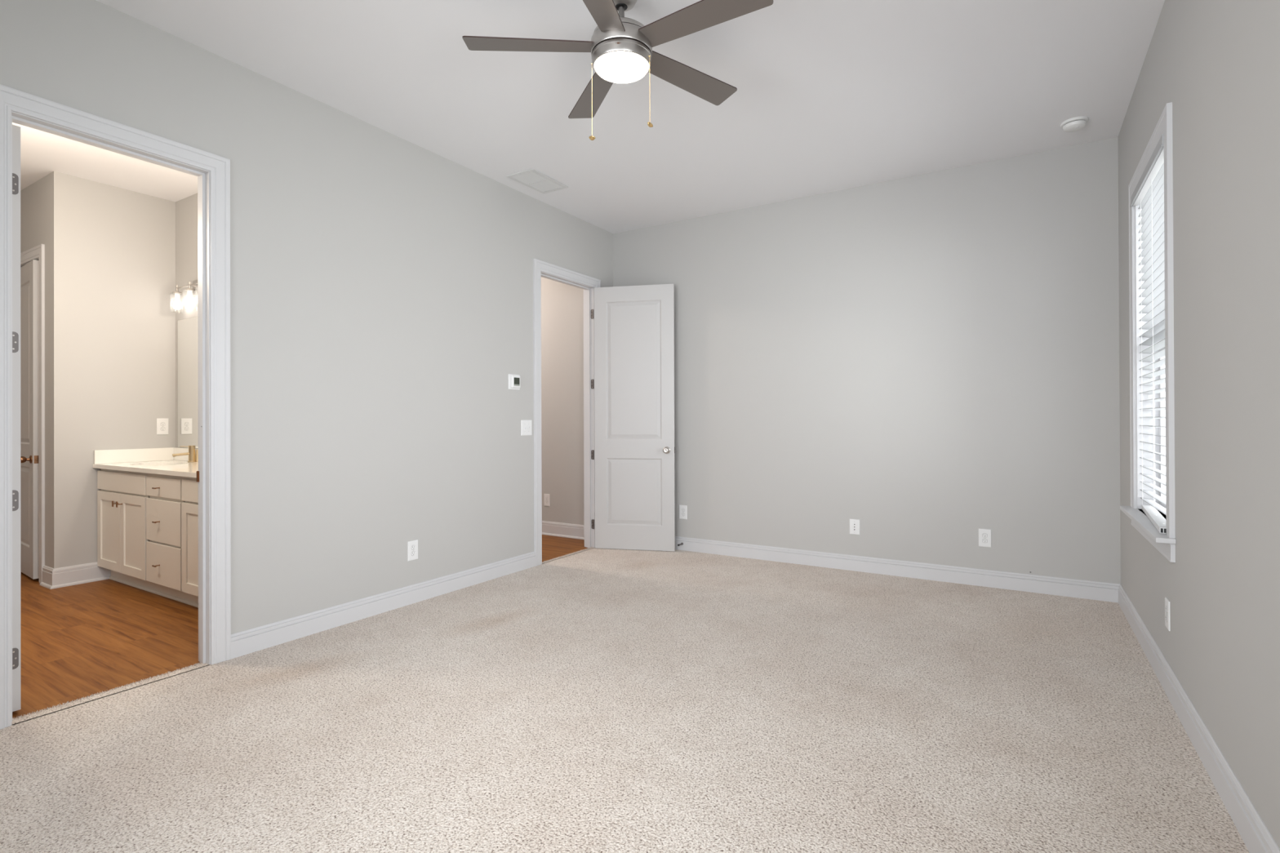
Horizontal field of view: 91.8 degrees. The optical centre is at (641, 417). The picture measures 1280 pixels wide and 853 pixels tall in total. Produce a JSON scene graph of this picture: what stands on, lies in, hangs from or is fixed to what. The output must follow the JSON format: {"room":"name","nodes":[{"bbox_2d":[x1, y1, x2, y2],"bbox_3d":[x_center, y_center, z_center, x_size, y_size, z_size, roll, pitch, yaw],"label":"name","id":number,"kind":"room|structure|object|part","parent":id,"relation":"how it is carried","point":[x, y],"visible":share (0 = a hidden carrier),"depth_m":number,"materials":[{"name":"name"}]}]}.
{"room":"empty bedroom","nodes":[
{"label":"empty bedroom","id":0,"kind":"room"},
{"bbox_2d":[20,173,48,566],"bbox_3d":[-4.987,-0.277,5.017,1.460,3.050,0.100,0,0,31],"label":"wall","id":1,"kind":"structure","parent":0,"point":[34,198],"depth_m":4.64,"materials":[{"name":"grey paint"}]},
{"bbox_2d":[20,259,39,579],"bbox_3d":[-4.884,0.017,4.914,0.722,2.420,0.189,0,0,36],"label":"door","id":2,"kind":"structure","parent":1,"relation":"in","point":[29,351],"depth_m":4.74,"materials":[{"name":"grey paint"}]},
{"bbox_3d":[-4.679,0.320,4.698,0.062,0.062,0.077,0,0,36],"label":"knob","id":3,"kind":"part","parent":2,"relation":"part of","materials":[{"name":"brown metal"}]},
{"bbox_2d":[20,244,44,582],"bbox_3d":[-4.854,-0.023,4.925,0.950,2.540,0.118,0,0,31],"label":"trim","id":4,"kind":"structure","parent":1,"relation":"attached to","point":[37,253],"depth_m":4.64,"materials":[{"name":"white paint"}]},
{"bbox_2d":[48,170,175,568],"bbox_3d":[-4.148,-0.281,4.894,0.100,3.050,0.765,0,0,31],"label":"wall","id":5,"kind":"structure","parent":0,"point":[112,249],"depth_m":4.76,"materials":[{"name":"grey paint"}]},
{"bbox_2d":[40,561,111,589],"bbox_3d":[-4.178,1.178,4.893,0.222,0.141,0.794,0,0,31],"label":"baseboard","id":6,"kind":"structure","parent":5,"relation":"attached to","point":[60,577],"depth_m":4.62,"materials":[{"name":"white paint"}]},
{"bbox_2d":[156,418,168,435],"bbox_3d":[-3.949,0.076,5.112,0.008,0.134,0.082,0,0,31],"label":"wall outlet","id":7,"kind":"object","parent":5,"relation":"attached to","point":[162,424],"visible":1,"depth_m":5.11,"materials":[{"name":"white plastic"}]},
{"bbox_2d":[175,193,197,448],"bbox_3d":[-2.881,-0.286,4.638,2.650,3.050,0.120,0,0,31],"label":"wall","id":8,"kind":"structure","parent":0,"point":[186,209],"depth_m":5.11,"materials":[{"name":"grey paint"}]},
{"bbox_2d":[93,447,198,463],"bbox_3d":[-2.983,0.298,4.312,2.490,0.104,0.534,0,0,31],"label":"backsplash","id":9,"kind":"structure","parent":8,"relation":"attached to","point":[122,455],"depth_m":4.96,"materials":[{"name":"white stone"}]},
{"bbox_2d":[169,280,197,312],"bbox_3d":[-3.566,-0.977,4.913,0.528,0.253,0.126,0,0,31],"label":"vanity light","id":10,"kind":"object","parent":8,"relation":"attached to","point":[189,302],"visible":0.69,"depth_m":4.96,"materials":[{"name":"white glass"}]},
{"bbox_2d":[174,293,180,298],"bbox_3d":[-3.757,-0.983,5.014,0.036,0.041,0.036,0,0,31],"label":"socket","id":11,"kind":"object","parent":10,"relation":"attached to","point":[177,295],"depth_m":5.00,"materials":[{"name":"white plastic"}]},
{"bbox_3d":[-3.756,-0.917,5.013,0.058,0.089,0.058,0,0,31],"label":"bulb","id":12,"kind":"part","parent":10,"relation":"part of","materials":[{"name":"white glass"}]},
{"bbox_2d":[186,289,192,295],"bbox_3d":[-3.573,-0.984,4.902,0.036,0.041,0.036,0,0,31],"label":"socket","id":13,"kind":"object","parent":10,"relation":"attached to","point":[189,292],"depth_m":4.89,"materials":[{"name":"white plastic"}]},
{"bbox_3d":[-3.573,-0.918,4.901,0.058,0.089,0.058,0,0,31],"label":"bulb","id":14,"kind":"part","parent":10,"relation":"part of","materials":[{"name":"white glass"}]},
{"bbox_3d":[-3.538,-1.043,4.960,0.200,0.120,0.018,0,0,31],"label":"plate","id":15,"kind":"part","parent":10,"relation":"part of","materials":[{"name":"silver metal"}]},
{"bbox_2d":[177,316,198,448],"bbox_3d":[-2.950,-0.284,4.606,2.135,1.058,0.006,0,0,31],"label":"wall mirror","id":16,"kind":"object","parent":8,"relation":"attached to","point":[188,375],"visible":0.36,"depth_m":5.07,"materials":[{"name":"beige mirror"}]},
{"bbox_2d":[12,534,590,719],"bbox_3d":[-3.598,1.283,4.701,4.145,0.076,5.893,0,0,31],"label":"floor","id":17,"kind":"structure","parent":0,"point":[77,642],"depth_m":3.49,"materials":[{"name":"brown wood"}]},
{"bbox_2d":[97,468,198,607],"bbox_3d":[-3.007,0.811,4.316,2.440,0.861,0.552,0,0,31],"label":"vanity cabinet","id":18,"kind":"object","parent":17,"relation":"on","point":[148,523],"visible":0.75,"depth_m":4.27,"materials":[{"name":"white paint"}]},
{"bbox_3d":[-3.980,0.847,4.640,0.418,0.576,0.019,0,0,31],"label":"cabinet door","id":19,"kind":"part","parent":18,"relation":"part of","materials":[{"name":"white paint"}]},
{"bbox_3d":[-3.621,0.845,4.420,0.418,0.576,0.019,0,0,31],"label":"cabinet door","id":20,"kind":"part","parent":18,"relation":"part of","materials":[{"name":"white paint"}]},
{"bbox_2d":[93,447,198,477],"bbox_3d":[-2.984,0.381,4.309,2.490,0.270,0.539,0,0,31],"label":"countertop","id":21,"kind":"structure","parent":18,"relation":"on","point":[148,460],"depth_m":4.81,"materials":[{"name":"white stone"}]},
{"bbox_2d":[172,445,196,462],"bbox_3d":[-3.595,0.288,4.874,0.058,0.131,0.160,0,0,31],"label":"faucet","id":22,"kind":"object","parent":21,"relation":"on","point":[191,453],"visible":1,"depth_m":4.90,"materials":[{"name":"gold metal"}]},
{"bbox_3d":[-3.602,0.290,4.862,0.020,0.031,0.131,0,0,31],"label":"spout","id":23,"kind":"part","parent":22,"relation":"part of","materials":[{"name":"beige metal"}]},
{"bbox_3d":[-3.583,0.236,4.893,0.045,0.026,0.103,0,0,31],"label":"handle","id":24,"kind":"part","parent":22,"relation":"part of","materials":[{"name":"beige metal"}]},
{"bbox_2d":[195,449,198,462],"bbox_3d":[-3.525,0.305,4.929,0.098,0.096,0.012,0,0,31],"label":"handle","id":25,"kind":"object","parent":21,"relation":"on","point":[197,451],"visible":0.5,"depth_m":4.94,"materials":[{"name":"gold metal"}]},
{"bbox_3d":[-3.082,1.232,4.165,2.415,0.019,0.014,0,0,31],"label":"shoe moulding","id":26,"kind":"part","parent":18,"relation":"part of","materials":[{"name":"white paint"}]},
{"bbox_3d":[-3.211,0.994,4.170,0.510,0.272,0.019,0,0,31],"label":"drawer","id":27,"kind":"part","parent":18,"relation":"part of","materials":[{"name":"white paint"}]},
{"bbox_3d":[-3.212,0.701,4.171,0.510,0.285,0.019,0,0,31],"label":"drawer","id":28,"kind":"part","parent":18,"relation":"part of","materials":[{"name":"white paint"}]},
{"bbox_3d":[-3.213,0.472,4.172,0.510,0.132,0.019,0,0,31],"label":"drawer","id":29,"kind":"part","parent":18,"relation":"part of","materials":[{"name":"white paint"}]},
{"bbox_3d":[-2.800,0.840,3.919,0.422,0.576,0.019,0,0,31],"label":"cabinet door","id":30,"kind":"part","parent":18,"relation":"part of","materials":[{"name":"white paint"}]},
{"bbox_2d":[0,0,613,634],"bbox_3d":[-1.828,-0.293,3.709,0.115,3.050,5.743,0,0,31],"label":"wall","id":31,"kind":"structure","parent":0,"point":[381,283],"depth_m":3.70,"materials":[{"name":"grey paint"}]},
{"bbox_2d":[12,124,20,711],"bbox_3d":[-2.908,0.003,2.764,0.708,2.438,0.035,0,0,31],"label":"door","id":32,"kind":"structure","parent":31,"relation":"in","point":[15,129],"depth_m":2.58,"materials":[{"name":"grey paint"}]},
{"bbox_2d":[0,84,231,729],"bbox_3d":[-2.379,-0.039,2.805,0.151,2.540,0.885,0,0,31],"label":"trim","id":33,"kind":"structure","parent":31,"relation":"attached to","point":[212,171],"depth_m":3.08,"materials":[{"name":"white paint"}]},
{"bbox_3d":[-2.238,0.299,3.128,0.022,0.055,0.006,0,0,31],"label":"strike plate","id":34,"kind":"part","parent":33,"relation":"part of","materials":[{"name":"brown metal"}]},
{"bbox_2d":[231,551,535,658],"bbox_3d":[-1.767,1.168,3.670,0.016,0.126,5.743,0,0,31],"label":"baseboard","id":35,"kind":"structure","parent":31,"relation":"attached to","point":[255,639],"depth_m":3.78,"materials":[{"name":"white paint"}]},
{"bbox_2d":[407,539,417,561],"bbox_3d":[-1.512,0.880,4.098,0.008,0.128,0.080,0,0,31],"label":"wall outlet","id":36,"kind":"object","parent":31,"relation":"attached to","point":[412,546],"visible":1,"depth_m":4.09,"materials":[{"name":"white plastic"}]},
{"bbox_2d":[508,373,519,390],"bbox_3d":[-1.006,-0.280,4.917,0.028,0.120,0.128,0,0,31],"label":"thermostat","id":37,"kind":"object","parent":31,"relation":"attached to","point":[513,380],"visible":1,"depth_m":4.89,"materials":[{"name":"white plastic"}]},
{"bbox_2d":[520,420,532,435],"bbox_3d":[-0.934,0.085,5.042,0.018,0.125,0.125,0,0,31],"label":"light switch","id":38,"kind":"object","parent":31,"relation":"attached to","point":[526,425],"visible":1,"depth_m":5.04,"materials":[{"name":"white plastic"}]},
{"bbox_2d":[533,258,600,566],"bbox_3d":[-0.699,-0.039,5.554,0.151,2.545,0.940,0,0,31],"label":"trim","id":39,"kind":"structure","parent":31,"relation":"attached to","point":[540,268],"depth_m":5.79,"materials":[{"name":"white paint"}]},
{"bbox_3d":[-0.755,-0.039,5.589,0.018,2.545,0.940,0,0,31],"label":"casing","id":40,"kind":"part","parent":39,"relation":"part of","materials":[{"name":"white paint"}]},
{"bbox_2d":[594,284,675,551],"bbox_3d":[-0.072,0.003,5.743,0.774,2.438,0.161,0,0,12],"label":"door","id":41,"kind":"structure","parent":31,"relation":"in","point":[634,423],"depth_m":5.73,"materials":[{"name":"grey paint"}]},
{"bbox_3d":[0.220,0.299,5.630,0.066,0.066,0.063,0,0,12],"label":"knob","id":42,"kind":"part","parent":41,"relation":"part of","materials":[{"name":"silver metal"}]},
{"bbox_2d":[12,0,1164,233],"bbox_3d":[-1.801,-1.869,3.677,8.310,0.100,6.013,0,0,31],"label":"ceiling","id":43,"kind":"structure","parent":0,"point":[830,95],"depth_m":3.43,"materials":[{"name":"white paint"}]},
{"bbox_2d":[506,168,568,193],"bbox_3d":[-0.800,-1.814,4.779,0.261,0.010,0.427,0,0,31],"label":"ceiling vent","id":44,"kind":"object","parent":43,"relation":"in","point":[531,178],"visible":1,"depth_m":4.76,"materials":[{"name":"white metal"}]},
{"bbox_2d":[462,0,773,140],"bbox_3d":[-0.053,-1.509,2.623,1.233,0.640,1.285,0,0,31],"label":"ceiling fan","id":45,"kind":"object","parent":43,"relation":"hanging from","point":[620,46],"visible":1,"depth_m":2.59,"materials":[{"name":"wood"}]},
{"bbox_3d":[-0.470,-1.577,2.627,0.547,0.032,0.139,0,0,-3],"label":"blade","id":46,"kind":"part","parent":45,"relation":"part of","materials":[{"name":"grey"}]},
{"bbox_3d":[-0.225,-1.577,3.007,0.139,0.032,0.547,0,0,-21],"label":"blade","id":47,"kind":"part","parent":45,"relation":"part of","materials":[{"name":"grey"}]},
{"bbox_3d":[-0.214,-1.196,2.657,0.029,0.017,0.029,0,0,31],"label":"chain pull","id":48,"kind":"part","parent":45,"relation":"part of","materials":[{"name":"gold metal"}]},
{"bbox_3d":[-0.186,-1.579,2.278,0.139,0.032,0.547,0,0,15],"label":"blade","id":49,"kind":"part","parent":45,"relation":"part of","materials":[{"name":"grey"}]},
{"bbox_3d":[0.035,-1.228,2.602,0.024,0.021,0.028,0,0,31],"label":"chain pull","id":50,"kind":"part","parent":45,"relation":"part of","materials":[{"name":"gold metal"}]},
{"bbox_3d":[0.211,-1.579,2.890,0.547,0.032,0.139,0,0,-39],"label":"blade","id":51,"kind":"part","parent":45,"relation":"part of","materials":[{"name":"grey"}]},
{"bbox_3d":[0.231,-1.580,2.434,0.549,0.032,0.138,0,0,31],"label":"blade","id":52,"kind":"part","parent":45,"relation":"part of","materials":[{"name":"grey"}]},
{"bbox_2d":[1060,115,1088,132],"bbox_3d":[2.686,-1.812,3.851,0.146,0.046,0.146,0,0,31],"label":"smoke detector","id":53,"kind":"object","parent":43,"relation":"attached to","point":[1073,124],"visible":1,"depth_m":3.82,"materials":[{"name":"white plastic"}]},
{"bbox_2d":[0,546,1248,852],"bbox_3d":[-0.101,1.244,2.652,4.049,0.075,5.743,0,0,31],"label":"floor","id":54,"kind":"structure","parent":0,"point":[592,700],"depth_m":2.37,"materials":[{"name":"carpet"}]},
{"bbox_2d":[541,136,1120,584],"bbox_3d":[0.338,-0.294,5.821,6.910,3.050,0.121,0,0,31],"label":"wall","id":55,"kind":"structure","parent":0,"point":[929,362],"depth_m":4.75,"materials":[{"name":"grey paint"}]},
{"bbox_2d":[543,493,550,506],"bbox_3d":[-1.007,0.876,6.567,0.080,0.128,0.008,0,0,31],"label":"wall outlet","id":56,"kind":"object","parent":55,"relation":"attached to","point":[546,496],"visible":1,"depth_m":6.56,"materials":[{"name":"white plastic"}]},
{"bbox_2d":[542,520,584,539],"bbox_3d":[-1.512,1.174,6.863,2.650,0.141,0.029,0,0,31],"label":"baseboard","id":57,"kind":"structure","parent":55,"relation":"attached to","point":[548,528],"depth_m":6.43,"materials":[{"name":"white paint"}]},
{"bbox_2d":[679,505,687,519],"bbox_3d":[0.380,0.875,5.719,0.080,0.128,0.008,0,0,31],"label":"wall outlet","id":58,"kind":"object","parent":55,"relation":"attached to","point":[682,508],"visible":1,"depth_m":5.72,"materials":[{"name":"white plastic"}]},
{"bbox_2d":[849,519,859,534],"bbox_3d":[1.685,0.870,4.918,0.078,0.120,0.014,0,0,31],"label":"cable plate","id":59,"kind":"object","parent":55,"relation":"attached to","point":[854,523],"visible":1,"depth_m":4.92,"materials":[{"name":"white plastic"}]},
{"bbox_2d":[675,536,1119,602],"bbox_3d":[1.420,1.161,5.079,3.984,0.126,0.016,0,0,31],"label":"baseboard","id":60,"kind":"structure","parent":55,"relation":"attached to","point":[1079,588],"depth_m":4.68,"materials":[{"name":"white paint"}]},
{"bbox_2d":[978,528,991,547],"bbox_3d":[2.459,0.866,4.448,0.080,0.128,0.008,0,0,31],"label":"wall outlet","id":61,"kind":"object","parent":55,"relation":"attached to","point":[984,535],"visible":1,"depth_m":4.45,"materials":[{"name":"white plastic"}]},
{"bbox_2d":[982,533,987,537],"bbox_3d":[2.458,0.847,4.446,0.031,0.031,0.002,0,0,31],"label":"receptacle","id":62,"kind":"object","parent":61,"relation":"attached to","point":[984,535],"depth_m":4.45,"materials":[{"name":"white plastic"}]},
{"bbox_2d":[1118,0,1279,848],"bbox_3d":[1.650,-0.314,1.496,0.161,3.050,5.893,0,0,31],"label":"wall","id":63,"kind":"structure","parent":0,"point":[1217,62],"depth_m":2.00,"materials":[{"name":"grey paint"}]},
{"bbox_2d":[1120,102,1176,562],"bbox_3d":[2.560,-0.358,3.048,0.226,1.937,1.130,0,0,31],"label":"window","id":64,"kind":"structure","parent":63,"relation":"in","point":[1165,544],"depth_m":3.36,"materials":[{"name":"white paint"}]},
{"bbox_2d":[1129,133,1166,533],"bbox_3d":[2.532,-0.363,3.064,0.099,1.740,0.909,0,0,31],"label":"window blind","id":65,"kind":"object","parent":64,"relation":"attached to","point":[1148,193],"visible":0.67,"depth_m":3.12,"materials":[{"name":"white plastic"}]},
{"bbox_3d":[2.549,-0.354,3.054,0.054,1.655,0.672,0,0,31],"label":"ladder cord","id":66,"kind":"part","parent":65,"relation":"part of","materials":[{"name":"white fabric"}]},
{"bbox_3d":[2.531,-1.200,3.066,0.058,0.042,0.878,0,0,31],"label":"head rail","id":67,"kind":"part","parent":65,"relation":"part of","materials":[{"name":"white plastic"}]},
{"bbox_3d":[2.532,0.495,3.056,0.048,0.024,0.874,0,0,35],"label":"rail","id":68,"kind":"part","parent":65,"relation":"part of","materials":[{"name":"white plastic"}]},
{"bbox_3d":[2.542,0.519,3.058,0.176,0.022,1.130,0,0,31],"label":"sill","id":69,"kind":"part","parent":64,"relation":"part of","materials":[{"name":"white paint"}]},
{"bbox_3d":[2.588,-0.364,3.031,0.160,1.745,0.912,0,0,31],"label":"frame","id":70,"kind":"part","parent":64,"relation":"part of","materials":[{"name":"white paint"}]},
{"bbox_3d":[2.617,0.061,3.012,0.035,0.898,0.886,0,0,31],"label":"sash","id":71,"kind":"part","parent":64,"relation":"part of","materials":[{"name":"white paint"}]},
{"bbox_3d":[2.617,0.060,3.012,0.004,0.809,0.800,0,0,31],"label":"pane","id":72,"kind":"part","parent":64,"relation":"part of","materials":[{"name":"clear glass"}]},
{"bbox_2d":[1164,597,1170,631],"bbox_3d":[2.317,0.868,2.737,0.008,0.128,0.080,0,0,31],"label":"wall outlet","id":73,"kind":"object","parent":63,"relation":"attached to","point":[1167,624],"visible":1,"depth_m":2.72,"materials":[{"name":"white plastic"}]},
{"bbox_2d":[1118,584,1279,852],"bbox_3d":[1.619,1.149,1.601,0.016,0.126,5.743,0,0,31],"label":"baseboard","id":74,"kind":"structure","parent":63,"relation":"attached to","point":[1251,827],"depth_m":2.12,"materials":[{"name":"white paint"}]}
]}

